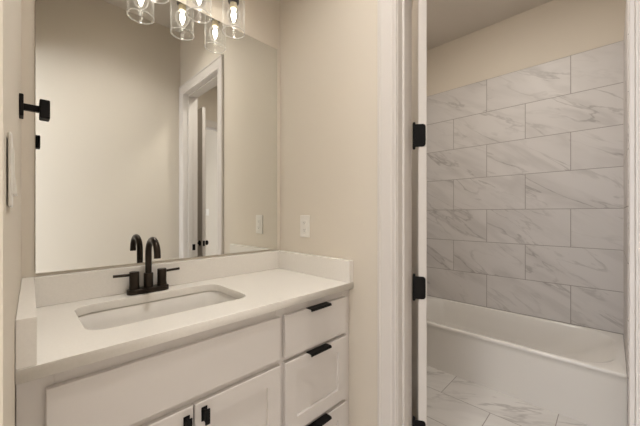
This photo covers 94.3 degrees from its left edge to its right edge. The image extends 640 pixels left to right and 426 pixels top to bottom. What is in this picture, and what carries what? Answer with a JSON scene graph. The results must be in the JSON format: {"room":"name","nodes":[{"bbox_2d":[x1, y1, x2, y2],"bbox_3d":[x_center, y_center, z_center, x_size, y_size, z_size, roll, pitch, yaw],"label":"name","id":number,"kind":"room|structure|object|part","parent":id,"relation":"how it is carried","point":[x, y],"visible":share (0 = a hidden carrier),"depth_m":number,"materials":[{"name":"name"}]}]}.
{"room":"bathroom","nodes":[
{"label":"bathroom","id":0,"kind":"room"},
{"bbox_2d":[0,0,20,425],"bbox_3d":[-0.511,-0.270,0.411,1.605,3.020,0.148,0,0,45],"label":"wall","id":1,"kind":"structure","parent":0,"point":[10,10],"depth_m":0.45,"materials":[{"name":"beige paint"}]},
{"bbox_2d":[8,132,16,207],"bbox_3d":[-0.467,-0.062,0.452,0.116,0.104,0.010,0,0,45],"label":"light switch","id":2,"kind":"object","parent":1,"relation":"attached to","point":[12,188],"visible":1,"depth_m":0.41,"materials":[{"name":"white plastic"}]},
{"bbox_3d":[-0.469,-0.062,0.450,0.116,0.104,0.004,0,0,45],"label":"plate","id":3,"kind":"part","parent":2,"relation":"part of","materials":[{"name":"white plastic"}]},
{"bbox_2d":[19,93,49,121],"bbox_3d":[-0.811,-0.299,0.844,0.048,0.060,0.063,0,0,45],"label":"robe hook","id":4,"kind":"object","parent":1,"relation":"attached to","point":[43,109],"visible":0.99,"depth_m":0.84,"materials":[{"name":"black metal"}]},
{"bbox_3d":[-0.830,-0.299,0.825,0.048,0.060,0.009,0,0,45],"label":"wall plate","id":5,"kind":"part","parent":4,"relation":"part of","materials":[{"name":"black metal"}]},
{"bbox_3d":[-0.815,-0.299,0.840,0.018,0.017,0.035,0,0,45],"label":"arm","id":6,"kind":"part","parent":4,"relation":"part of","materials":[{"name":"black metal"}]},
{"bbox_3d":[-0.796,-0.299,0.859,0.044,0.053,0.022,0,0,45],"label":"plate","id":7,"kind":"part","parent":4,"relation":"part of","materials":[{"name":"black metal"}]},
{"bbox_2d":[21,0,279,280],"bbox_3d":[-0.712,-0.270,1.423,0.120,3.020,1.310,0,0,45],"label":"wall","id":8,"kind":"structure","parent":0,"point":[259,20],"depth_m":1.10,"materials":[{"name":"beige paint"}]},
{"bbox_2d":[35,0,276,273],"bbox_3d":[-0.629,-0.391,1.416,0.006,1.198,1.052,0,0,45],"label":"mirror","id":9,"kind":"object","parent":8,"relation":"attached to","point":[162,124],"visible":1,"depth_m":1.29,"materials":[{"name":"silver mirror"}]},
{"bbox_2d":[34,251,278,307],"bbox_3d":[-0.623,0.271,1.404,0.030,0.104,1.050,0,0,45],"label":"backsplash","id":10,"kind":"structure","parent":8,"relation":"attached to","point":[54,289],"depth_m":1.22,"materials":[{"name":"stone"}]},
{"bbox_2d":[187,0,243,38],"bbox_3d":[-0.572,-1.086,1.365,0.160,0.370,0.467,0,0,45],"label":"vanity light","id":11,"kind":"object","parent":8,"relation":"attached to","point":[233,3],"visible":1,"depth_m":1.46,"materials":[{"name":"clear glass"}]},
{"bbox_3d":[-0.429,-1.032,1.475,0.034,0.031,0.034,0,0,45],"label":"bulb","id":12,"kind":"part","parent":11,"relation":"part of","materials":[{"name":"beige glass"}]},
{"bbox_2d":[280,0,376,425],"bbox_3d":[1.016,-0.270,0.652,3.665,3.020,0.115,0,0,45],"label":"wall","id":13,"kind":"structure","parent":0,"point":[328,48],"depth_m":1.49,"materials":[{"name":"beige paint"}]},
{"bbox_2d":[300,215,309,237],"bbox_3d":[-0.085,0.068,1.648,0.075,0.122,0.010,0,0,45],"label":"outlet","id":14,"kind":"object","parent":13,"relation":"attached to","point":[304,219],"visible":1,"depth_m":1.64,"materials":[{"name":"white plastic"}]},
{"bbox_2d":[302,220,306,231],"bbox_3d":[-0.086,0.068,1.646,0.033,0.067,0.004,0,0,45],"label":"receptacle","id":15,"kind":"object","parent":14,"relation":"attached to","point":[304,222],"depth_m":1.64,"materials":[{"name":"white plastic"}]},
{"bbox_2d":[412,0,426,425],"bbox_3d":[0.501,0.049,1.641,0.149,2.358,0.664,0,0,18],"label":"door","id":16,"kind":"structure","parent":13,"relation":"in","point":[419,8],"depth_m":1.31,"materials":[{"name":"white paint"}]},
{"bbox_2d":[377,0,639,425],"bbox_3d":[0.607,0.002,1.042,0.868,2.477,0.138,0,0,45],"label":"door frame","id":17,"kind":"structure","parent":13,"relation":"attached to","point":[404,7],"depth_m":1.26,"materials":[{"name":"white paint"}]},
{"bbox_2d":[412,0,552,49],"bbox_3d":[1.311,-1.840,0.880,3.765,0.120,3.373,0,0,45],"label":"ceiling","id":18,"kind":"structure","parent":0,"point":[447,20],"depth_m":2.65,"materials":[{"name":"beige paint"}]},
{"bbox_2d":[427,365,589,425],"bbox_3d":[1.311,1.270,0.880,3.765,0.060,3.373,0,0,45],"label":"floor","id":19,"kind":"structure","parent":0,"point":[452,400],"depth_m":1.89,"materials":[{"name":"tile"}]},
{"bbox_2d":[16,290,348,425],"bbox_3d":[-0.429,0.797,1.204,0.581,0.885,1.122,0,0,45],"label":"vanity cabinet","id":20,"kind":"object","parent":19,"relation":"on","point":[289,366],"visible":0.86,"depth_m":0.95,"materials":[{"name":"white paint"}]},
{"bbox_3d":[-0.495,0.849,0.773,0.018,0.559,0.322,0,0,45],"label":"cabinet door","id":21,"kind":"part","parent":20,"relation":"part of","materials":[{"name":"white paint"}]},
{"bbox_2d":[15,250,353,384],"bbox_3d":[-0.436,0.287,1.211,0.568,0.134,1.123,0,0,45],"label":"countertop","id":22,"kind":"structure","parent":20,"relation":"on","point":[51,338],"depth_m":1.07,"materials":[{"name":"stone"}]},
{"bbox_2d":[113,237,179,295],"bbox_3d":[-0.714,0.207,1.236,0.182,0.231,0.182,0,0,-1],"label":"faucet","id":23,"kind":"object","parent":22,"relation":"on","point":[134,287],"visible":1,"depth_m":1.22,"materials":[{"name":"black metal"}]},
{"bbox_3d":[-0.779,0.243,1.170,0.011,0.013,0.060,0,0,45],"label":"lever","id":24,"kind":"part","parent":23,"relation":"part of","materials":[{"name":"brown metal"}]},
{"bbox_3d":[-0.750,0.268,1.200,0.037,0.070,0.037,0,0,45],"label":"handle","id":25,"kind":"part","parent":23,"relation":"part of","materials":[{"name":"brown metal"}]},
{"bbox_3d":[-0.714,0.313,1.236,0.053,0.020,0.156,0,0,45],"label":"plate","id":26,"kind":"part","parent":23,"relation":"part of","materials":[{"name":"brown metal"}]},
{"bbox_3d":[-0.676,0.198,1.199,0.142,0.212,0.035,0,0,45],"label":"spout","id":27,"kind":"part","parent":23,"relation":"part of","materials":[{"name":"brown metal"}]},
{"bbox_3d":[-0.678,0.268,1.273,0.037,0.070,0.037,0,0,45],"label":"handle","id":28,"kind":"part","parent":23,"relation":"part of","materials":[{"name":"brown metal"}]},
{"bbox_3d":[-0.648,0.243,1.303,0.011,0.013,0.060,0,0,45],"label":"lever","id":29,"kind":"part","parent":23,"relation":"part of","materials":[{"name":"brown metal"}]},
{"bbox_2d":[79,291,236,329],"bbox_3d":[-0.564,0.435,1.098,0.376,0.161,0.569,0,0,45],"label":"sink","id":30,"kind":"object","parent":22,"relation":"in","point":[115,317],"visible":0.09,"depth_m":1.20,"materials":[{"name":"white ceramic"}]},
{"bbox_3d":[-0.381,0.611,0.858,0.026,0.046,0.018,0,0,45],"label":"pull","id":31,"kind":"part","parent":20,"relation":"part of","materials":[{"name":"black metal"}]},
{"bbox_3d":[-0.344,0.607,0.896,0.026,0.046,0.018,0,0,45],"label":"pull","id":32,"kind":"part","parent":20,"relation":"part of","materials":[{"name":"black metal"}]},
{"bbox_3d":[-0.266,0.849,1.006,0.018,0.559,0.322,0,0,45],"label":"cabinet door","id":33,"kind":"part","parent":20,"relation":"part of","materials":[{"name":"white paint"}]},
{"bbox_3d":[-0.010,0.714,1.267,0.018,0.289,0.365,0,0,45],"label":"drawer","id":34,"kind":"part","parent":20,"relation":"part of","materials":[{"name":"white paint"}]},
{"bbox_3d":[-0.010,0.469,1.267,0.018,0.165,0.365,0,0,45],"label":"drawer","id":35,"kind":"part","parent":20,"relation":"part of","materials":[{"name":"white paint"}]},
{"bbox_3d":[-0.003,0.572,1.250,0.034,0.010,0.120,0,0,45],"label":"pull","id":36,"kind":"part","parent":20,"relation":"part of","materials":[{"name":"black metal"}]},
{"bbox_3d":[-0.003,0.390,1.250,0.034,0.010,0.120,0,0,45],"label":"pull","id":37,"kind":"part","parent":20,"relation":"part of","materials":[{"name":"black metal"}]},
{"bbox_3d":[-0.003,0.879,1.250,0.034,0.010,0.120,0,0,45],"label":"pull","id":38,"kind":"part","parent":20,"relation":"part of","materials":[{"name":"black metal"}]},
{"bbox_3d":[-0.010,1.002,1.267,0.018,0.252,0.365,0,0,45],"label":"drawer","id":39,"kind":"part","parent":20,"relation":"part of","materials":[{"name":"white paint"}]},
{"bbox_2d":[427,296,626,425],"bbox_3d":[1.413,1.062,2.438,1.522,0.355,0.767,0,0,45],"label":"bathtub","id":40,"kind":"object","parent":19,"relation":"on","point":[578,373],"visible":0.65,"depth_m":2.09,"materials":[{"name":"white ceramic"}]},
{"bbox_2d":[427,0,625,336],"bbox_3d":[2.094,-0.270,2.407,2.740,3.020,0.118,0,0,45],"label":"wall","id":41,"kind":"structure","parent":0,"point":[555,29],"depth_m":2.60,"materials":[{"name":"beige paint"}]},
{"bbox_2d":[427,40,623,335],"bbox_3d":[1.687,-0.190,2.716,1.524,2.169,0.012,0,0,45],"label":"wall tile","id":42,"kind":"structure","parent":41,"relation":"attached to","point":[525,167],"depth_m":2.55,"materials":[{"name":"tile"}]},
{"bbox_2d":[624,0,628,425],"bbox_3d":[1.945,-0.017,1.883,0.012,2.514,0.813,0,0,45],"label":"door frame","id":43,"kind":"structure","parent":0,"point":[626,27],"depth_m":1.73,"materials":[{"name":"wood"}]}
]}

